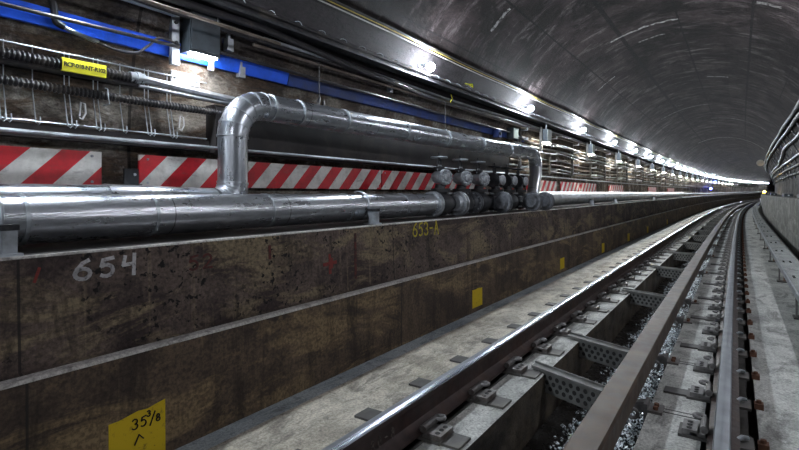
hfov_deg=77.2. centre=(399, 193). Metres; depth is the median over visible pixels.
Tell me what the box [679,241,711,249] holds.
tie beam
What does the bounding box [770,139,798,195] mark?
wall
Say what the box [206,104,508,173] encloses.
duct
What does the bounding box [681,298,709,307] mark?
bracket
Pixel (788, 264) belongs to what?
board
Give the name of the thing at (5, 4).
power cable
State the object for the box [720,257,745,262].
fastener
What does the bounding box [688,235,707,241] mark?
tie beam
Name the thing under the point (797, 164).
conduit
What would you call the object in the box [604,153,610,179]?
bracket
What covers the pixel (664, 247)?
fastener
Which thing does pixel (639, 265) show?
fastener
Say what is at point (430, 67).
lamp
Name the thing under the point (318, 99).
hook
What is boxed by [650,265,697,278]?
tie beam
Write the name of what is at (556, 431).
gravel
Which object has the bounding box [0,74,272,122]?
cable
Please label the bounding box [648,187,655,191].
board
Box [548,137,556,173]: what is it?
bracket
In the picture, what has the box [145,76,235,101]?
conduit
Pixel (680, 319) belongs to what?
bracket
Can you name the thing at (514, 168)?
power cable
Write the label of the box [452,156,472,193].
valve
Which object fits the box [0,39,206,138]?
wire rack
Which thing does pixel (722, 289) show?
fastener
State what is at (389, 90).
cleat
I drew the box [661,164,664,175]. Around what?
junction box
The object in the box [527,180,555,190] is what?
board
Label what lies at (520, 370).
fastener
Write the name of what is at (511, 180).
valve
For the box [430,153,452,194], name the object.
valve
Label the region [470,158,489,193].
valve
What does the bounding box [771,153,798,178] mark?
conduit
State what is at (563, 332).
fastener
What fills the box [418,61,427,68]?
light fixture
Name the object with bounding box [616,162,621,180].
bracket
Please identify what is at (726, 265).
fastener
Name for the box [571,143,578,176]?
bracket
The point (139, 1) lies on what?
power cable
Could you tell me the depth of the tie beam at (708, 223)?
22.53 m
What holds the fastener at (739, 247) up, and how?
on the floor
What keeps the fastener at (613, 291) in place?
on the floor
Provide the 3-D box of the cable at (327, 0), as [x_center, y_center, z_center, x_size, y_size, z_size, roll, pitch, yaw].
[31.477,-2.001,45.750,8.024,0.428,129.112,0,0,34]
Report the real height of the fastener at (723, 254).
0.094 m
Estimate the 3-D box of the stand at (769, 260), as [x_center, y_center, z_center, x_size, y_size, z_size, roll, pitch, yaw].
[7.558,1.223,10.037,0.250,0.315,0.180,0,0,34]
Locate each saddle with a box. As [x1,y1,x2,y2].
[0,196,23,257]
[354,191,381,224]
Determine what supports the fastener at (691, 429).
on the floor
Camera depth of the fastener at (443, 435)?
2.81 m
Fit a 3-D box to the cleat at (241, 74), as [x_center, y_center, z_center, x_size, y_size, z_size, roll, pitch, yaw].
[-1.345,-1.045,4.246,0.060,0.130,0.060,0,0,34]
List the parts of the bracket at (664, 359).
arm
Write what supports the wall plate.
attached to the wall at (50, 106)
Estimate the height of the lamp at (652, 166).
0.706 m
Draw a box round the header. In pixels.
[425,191,554,216]
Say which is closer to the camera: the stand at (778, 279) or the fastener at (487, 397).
the fastener at (487, 397)
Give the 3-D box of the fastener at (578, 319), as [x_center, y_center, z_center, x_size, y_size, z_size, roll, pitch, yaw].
[1.793,1.337,5.529,0.720,0.094,0.187,0,0,34]
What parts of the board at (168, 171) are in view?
angle bracket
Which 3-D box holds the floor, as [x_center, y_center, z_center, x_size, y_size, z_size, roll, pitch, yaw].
[40.698,1.274,51.399,15.851,0.972,158.749,0,0,34]
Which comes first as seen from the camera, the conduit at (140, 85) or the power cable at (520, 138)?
the conduit at (140, 85)
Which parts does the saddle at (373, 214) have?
post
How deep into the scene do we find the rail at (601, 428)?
3.30 m
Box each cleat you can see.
[223,34,233,52]
[236,61,244,78]
[387,84,392,92]
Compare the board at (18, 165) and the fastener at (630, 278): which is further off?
the fastener at (630, 278)
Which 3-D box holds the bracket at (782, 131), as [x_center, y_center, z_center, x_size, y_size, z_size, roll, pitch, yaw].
[13.302,-1.382,16.948,0.734,1.564,0.050,0,0,34]
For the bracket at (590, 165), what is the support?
attached to the wall at (50, 106)
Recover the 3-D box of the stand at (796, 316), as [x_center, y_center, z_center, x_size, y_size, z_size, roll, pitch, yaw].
[4.476,1.226,5.484,0.250,0.315,0.180,0,0,34]
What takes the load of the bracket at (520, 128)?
attached to the wall at (50, 106)
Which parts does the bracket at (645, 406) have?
arm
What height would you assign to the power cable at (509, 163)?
0.153 m
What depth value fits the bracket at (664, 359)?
4.10 m
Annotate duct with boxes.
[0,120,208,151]
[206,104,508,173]
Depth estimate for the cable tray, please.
5.43 m
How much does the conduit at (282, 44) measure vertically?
0.451 m
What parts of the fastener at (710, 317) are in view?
plate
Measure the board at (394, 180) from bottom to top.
0.231 m
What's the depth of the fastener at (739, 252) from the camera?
11.55 m
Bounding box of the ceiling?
[313,0,798,182]
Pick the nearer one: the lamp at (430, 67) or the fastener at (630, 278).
the lamp at (430, 67)
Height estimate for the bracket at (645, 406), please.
0.150 m
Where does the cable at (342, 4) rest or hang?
attached to the ceiling
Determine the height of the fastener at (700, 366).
0.094 m
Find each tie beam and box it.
[531,360,633,413]
[567,332,654,368]
[621,288,682,307]
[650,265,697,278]
[667,251,705,261]
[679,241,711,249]
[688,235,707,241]
[694,229,711,234]
[700,225,721,229]
[704,222,717,225]
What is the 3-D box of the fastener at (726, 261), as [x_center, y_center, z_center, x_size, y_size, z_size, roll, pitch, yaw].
[6.266,1.335,9.535,0.565,0.094,0.187,0,0,34]
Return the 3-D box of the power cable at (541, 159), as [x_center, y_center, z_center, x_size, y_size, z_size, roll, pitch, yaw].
[23.083,-0.809,38.126,3.095,0.246,71.408,0,0,34]
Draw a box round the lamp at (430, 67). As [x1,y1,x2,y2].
[418,61,434,71]
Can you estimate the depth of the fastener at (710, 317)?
5.40 m
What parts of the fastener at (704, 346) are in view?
plate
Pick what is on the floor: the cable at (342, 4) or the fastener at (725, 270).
the fastener at (725, 270)
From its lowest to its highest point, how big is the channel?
0.460 m
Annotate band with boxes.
[0,0,288,84]
[286,74,525,141]
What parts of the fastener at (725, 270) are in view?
plate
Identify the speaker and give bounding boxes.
[756,159,763,165]
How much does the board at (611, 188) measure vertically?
0.233 m
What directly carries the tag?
attached to the cable at (12, 54)
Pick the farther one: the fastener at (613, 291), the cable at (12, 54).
the fastener at (613, 291)
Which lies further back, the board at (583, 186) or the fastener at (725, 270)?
the board at (583, 186)
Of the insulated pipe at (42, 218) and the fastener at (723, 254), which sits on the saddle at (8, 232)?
the insulated pipe at (42, 218)
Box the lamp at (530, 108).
[522,104,533,110]
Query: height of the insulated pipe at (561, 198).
0.307 m
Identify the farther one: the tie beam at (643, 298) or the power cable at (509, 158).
the power cable at (509, 158)
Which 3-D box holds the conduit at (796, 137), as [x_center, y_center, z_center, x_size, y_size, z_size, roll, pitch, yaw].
[40.462,-1.621,50.121,8.978,0.520,120.298,0,0,34]
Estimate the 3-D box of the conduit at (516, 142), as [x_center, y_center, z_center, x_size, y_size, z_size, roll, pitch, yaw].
[19.796,-1.014,34.430,0.628,0.191,61.230,0,0,36]
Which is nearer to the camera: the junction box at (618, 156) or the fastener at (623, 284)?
the fastener at (623, 284)
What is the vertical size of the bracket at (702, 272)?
0.150 m
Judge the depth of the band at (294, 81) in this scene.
5.83 m
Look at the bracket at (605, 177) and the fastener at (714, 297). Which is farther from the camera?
the bracket at (605, 177)
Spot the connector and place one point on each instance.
(139, 77)
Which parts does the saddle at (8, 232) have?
post, foot plate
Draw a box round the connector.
[128,71,146,83]
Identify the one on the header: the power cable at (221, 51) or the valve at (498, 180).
the valve at (498, 180)
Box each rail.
[322,199,760,449]
[563,200,760,449]
[706,201,759,449]
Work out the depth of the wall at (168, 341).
3.11 m
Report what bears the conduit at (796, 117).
attached to the bracket
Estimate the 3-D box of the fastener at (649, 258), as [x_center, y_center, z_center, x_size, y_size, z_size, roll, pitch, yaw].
[4.921,1.335,10.157,0.720,0.094,0.187,0,0,34]
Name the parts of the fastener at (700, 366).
plate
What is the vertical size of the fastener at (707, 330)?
0.094 m
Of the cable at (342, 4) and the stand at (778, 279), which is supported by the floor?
the stand at (778, 279)
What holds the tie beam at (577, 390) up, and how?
attached to the floor
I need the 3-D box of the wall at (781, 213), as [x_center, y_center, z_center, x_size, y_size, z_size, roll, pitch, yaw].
[42.289,0.456,49.974,13.058,1.887,158.035,0,0,34]
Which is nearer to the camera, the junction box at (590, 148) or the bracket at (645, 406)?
the bracket at (645, 406)
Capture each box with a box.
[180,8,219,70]
[493,129,501,137]
[507,127,521,139]
[540,122,551,151]
[586,135,594,160]
[615,150,621,166]
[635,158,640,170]
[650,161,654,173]
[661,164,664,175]
[782,194,792,196]
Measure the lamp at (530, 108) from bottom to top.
0.240 m
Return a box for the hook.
[310,59,324,105]
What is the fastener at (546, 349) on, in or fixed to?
on the floor
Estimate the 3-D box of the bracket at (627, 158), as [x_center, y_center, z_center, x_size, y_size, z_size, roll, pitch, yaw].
[8.634,-0.882,18.809,0.190,0.900,0.070,0,0,34]
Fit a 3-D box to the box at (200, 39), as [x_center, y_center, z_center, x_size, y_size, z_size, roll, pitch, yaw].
[-1.533,-1.195,3.822,0.166,0.430,0.360,0,0,34]
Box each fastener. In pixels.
[354,407,470,449]
[409,378,511,409]
[450,355,541,378]
[481,337,564,356]
[507,322,582,336]
[528,310,596,324]
[545,300,608,312]
[560,292,619,302]
[572,285,627,294]
[583,278,635,287]
[593,273,641,280]
[601,268,647,275]
[609,264,652,270]
[616,260,657,265]
[622,257,661,262]
[627,254,665,259]
[633,251,668,255]
[637,248,671,253]
[641,246,674,250]
[645,244,677,248]
[663,380,763,411]
[678,412,769,449]
[680,337,756,357]
[690,310,752,324]
[693,355,759,380]
[698,292,749,303]
[702,322,754,339]
[703,278,747,287]
[708,300,750,313]
[709,268,746,275]
[710,260,745,266]
[712,284,748,294]
[713,254,744,259]
[715,273,747,281]
[716,248,744,253]
[718,244,743,248]
[718,264,746,270]
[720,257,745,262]
[722,251,744,256]
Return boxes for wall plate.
[170,70,199,87]
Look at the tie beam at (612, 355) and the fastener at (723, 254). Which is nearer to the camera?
the tie beam at (612, 355)
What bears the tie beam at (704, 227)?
attached to the floor
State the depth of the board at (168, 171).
4.43 m
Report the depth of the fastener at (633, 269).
8.46 m
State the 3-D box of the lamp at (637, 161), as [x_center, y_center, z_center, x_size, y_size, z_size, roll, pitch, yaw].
[9.304,-1.206,19.511,0.147,0.706,0.330,0,0,34]
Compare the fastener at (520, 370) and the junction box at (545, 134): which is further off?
the junction box at (545, 134)
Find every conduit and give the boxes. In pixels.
[0,127,685,187]
[48,0,65,28]
[64,26,98,42]
[122,0,176,16]
[138,84,229,104]
[140,0,280,44]
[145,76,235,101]
[252,43,757,184]
[265,37,748,183]
[514,141,716,183]
[530,138,760,185]
[764,100,798,173]
[765,112,798,174]
[770,132,798,176]
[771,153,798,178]
[772,162,798,182]
[773,171,798,184]
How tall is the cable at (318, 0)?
0.431 m
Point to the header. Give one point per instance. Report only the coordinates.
(458, 203)
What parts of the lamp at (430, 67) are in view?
globe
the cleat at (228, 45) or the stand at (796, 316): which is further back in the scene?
the stand at (796, 316)
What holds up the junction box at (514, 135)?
attached to the wall at (50, 106)
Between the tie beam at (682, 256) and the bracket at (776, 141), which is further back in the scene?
the bracket at (776, 141)
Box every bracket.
[518,127,527,170]
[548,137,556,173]
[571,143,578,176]
[589,149,596,177]
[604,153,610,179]
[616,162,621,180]
[626,158,631,181]
[629,397,698,422]
[642,164,646,182]
[653,353,693,369]
[672,315,709,327]
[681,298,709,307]
[696,270,717,277]
[773,141,795,177]
[773,145,791,178]
[775,137,798,173]
[778,131,798,156]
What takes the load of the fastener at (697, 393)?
on the floor
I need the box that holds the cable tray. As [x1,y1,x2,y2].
[191,0,761,183]
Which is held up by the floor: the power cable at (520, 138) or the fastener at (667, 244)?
the fastener at (667, 244)
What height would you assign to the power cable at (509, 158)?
0.246 m
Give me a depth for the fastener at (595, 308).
5.89 m
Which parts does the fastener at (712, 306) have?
plate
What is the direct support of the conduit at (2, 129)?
attached to the wall at (50, 106)
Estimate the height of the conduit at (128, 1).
0.042 m
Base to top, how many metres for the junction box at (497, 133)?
0.130 m
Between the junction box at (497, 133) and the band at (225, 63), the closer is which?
the band at (225, 63)
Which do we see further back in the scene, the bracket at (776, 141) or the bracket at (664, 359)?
the bracket at (776, 141)
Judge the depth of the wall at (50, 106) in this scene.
4.34 m
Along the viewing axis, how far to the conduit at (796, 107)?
15.54 m
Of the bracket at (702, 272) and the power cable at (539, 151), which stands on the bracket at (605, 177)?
the power cable at (539, 151)
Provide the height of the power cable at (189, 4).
0.437 m
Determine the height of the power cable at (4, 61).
0.039 m
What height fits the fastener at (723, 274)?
0.094 m
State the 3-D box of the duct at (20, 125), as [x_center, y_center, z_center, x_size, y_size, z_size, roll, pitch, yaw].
[-4.747,-0.379,-0.765,0.102,0.087,11.533,0,0,33]
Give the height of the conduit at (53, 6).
0.248 m
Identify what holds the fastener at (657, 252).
on the floor
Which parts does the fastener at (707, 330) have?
plate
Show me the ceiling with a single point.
(709, 86)
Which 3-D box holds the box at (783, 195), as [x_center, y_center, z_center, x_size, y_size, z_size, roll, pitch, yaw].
[11.227,0.058,14.475,0.200,0.085,1.030,0,0,34]
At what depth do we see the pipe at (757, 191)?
51.29 m
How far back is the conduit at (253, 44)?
5.39 m
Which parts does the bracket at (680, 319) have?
arm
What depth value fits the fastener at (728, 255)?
10.53 m
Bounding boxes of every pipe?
[0,92,541,193]
[0,193,439,245]
[539,191,683,205]
[684,191,774,194]
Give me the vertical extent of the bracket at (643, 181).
0.900 m
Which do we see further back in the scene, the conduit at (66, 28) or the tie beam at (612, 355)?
the tie beam at (612, 355)
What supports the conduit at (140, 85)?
attached to the conduit at (151, 81)
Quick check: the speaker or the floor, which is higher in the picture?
the speaker
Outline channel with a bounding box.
[169,16,179,65]
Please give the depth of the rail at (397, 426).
3.41 m
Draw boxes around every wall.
[0,0,774,195]
[0,192,771,449]
[761,192,798,258]
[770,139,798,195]
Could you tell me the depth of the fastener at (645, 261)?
9.50 m
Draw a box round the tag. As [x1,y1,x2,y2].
[61,57,106,77]
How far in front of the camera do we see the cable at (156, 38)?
3.42 m
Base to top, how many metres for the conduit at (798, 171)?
0.530 m
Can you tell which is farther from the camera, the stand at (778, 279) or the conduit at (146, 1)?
the stand at (778, 279)
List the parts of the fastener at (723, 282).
plate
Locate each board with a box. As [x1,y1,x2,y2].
[0,146,101,184]
[123,155,380,188]
[381,170,474,189]
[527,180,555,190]
[560,182,579,190]
[580,183,595,190]
[608,185,622,191]
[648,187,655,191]
[752,201,798,302]
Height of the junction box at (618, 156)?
0.706 m
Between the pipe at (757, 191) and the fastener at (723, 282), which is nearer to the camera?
the fastener at (723, 282)
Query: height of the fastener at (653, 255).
0.094 m
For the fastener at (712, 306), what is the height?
0.094 m
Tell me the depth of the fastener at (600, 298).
6.41 m
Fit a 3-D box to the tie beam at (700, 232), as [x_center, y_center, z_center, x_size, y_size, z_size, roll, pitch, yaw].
[11.015,1.405,17.965,0.100,0.215,0.857,0,0,-32]
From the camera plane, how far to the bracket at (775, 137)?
18.43 m
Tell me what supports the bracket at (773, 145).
attached to the wall at (791, 186)
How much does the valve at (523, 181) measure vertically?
0.470 m
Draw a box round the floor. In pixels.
[175,201,798,449]
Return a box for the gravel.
[522,207,742,449]
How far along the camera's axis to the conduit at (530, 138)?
13.47 m
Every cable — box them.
[0,1,179,48]
[0,46,142,83]
[0,58,138,87]
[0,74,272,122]
[97,37,179,53]
[133,0,648,164]
[163,0,747,183]
[220,50,510,132]
[318,0,756,181]
[327,0,747,180]
[331,0,759,181]
[509,158,715,186]
[509,163,700,186]
[514,168,731,188]
[519,137,732,184]
[539,151,717,184]
[541,159,728,186]
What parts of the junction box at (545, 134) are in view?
door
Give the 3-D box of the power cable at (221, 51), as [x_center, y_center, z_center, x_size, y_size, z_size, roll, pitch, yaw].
[0.374,-1.114,6.648,0.032,0.051,6.567,0,0,34]
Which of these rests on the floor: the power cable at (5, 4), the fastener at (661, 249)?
the fastener at (661, 249)
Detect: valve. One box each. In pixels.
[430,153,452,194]
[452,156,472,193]
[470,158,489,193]
[487,163,505,192]
[500,165,517,193]
[511,166,528,193]
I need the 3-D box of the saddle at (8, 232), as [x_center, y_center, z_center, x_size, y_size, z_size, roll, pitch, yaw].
[-1.825,0.128,2.281,0.277,0.303,0.090,0,0,34]
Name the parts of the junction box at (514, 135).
door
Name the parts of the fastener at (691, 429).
plate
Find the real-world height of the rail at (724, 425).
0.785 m
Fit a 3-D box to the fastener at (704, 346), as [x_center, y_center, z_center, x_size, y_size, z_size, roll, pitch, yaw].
[2.795,1.337,4.397,0.565,0.094,0.187,0,0,34]
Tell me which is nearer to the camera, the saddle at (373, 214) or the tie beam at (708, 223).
the saddle at (373, 214)
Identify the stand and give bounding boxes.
[768,251,774,261]
[777,267,786,282]
[792,298,798,319]
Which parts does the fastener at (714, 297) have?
plate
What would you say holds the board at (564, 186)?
attached to the wall at (50, 106)

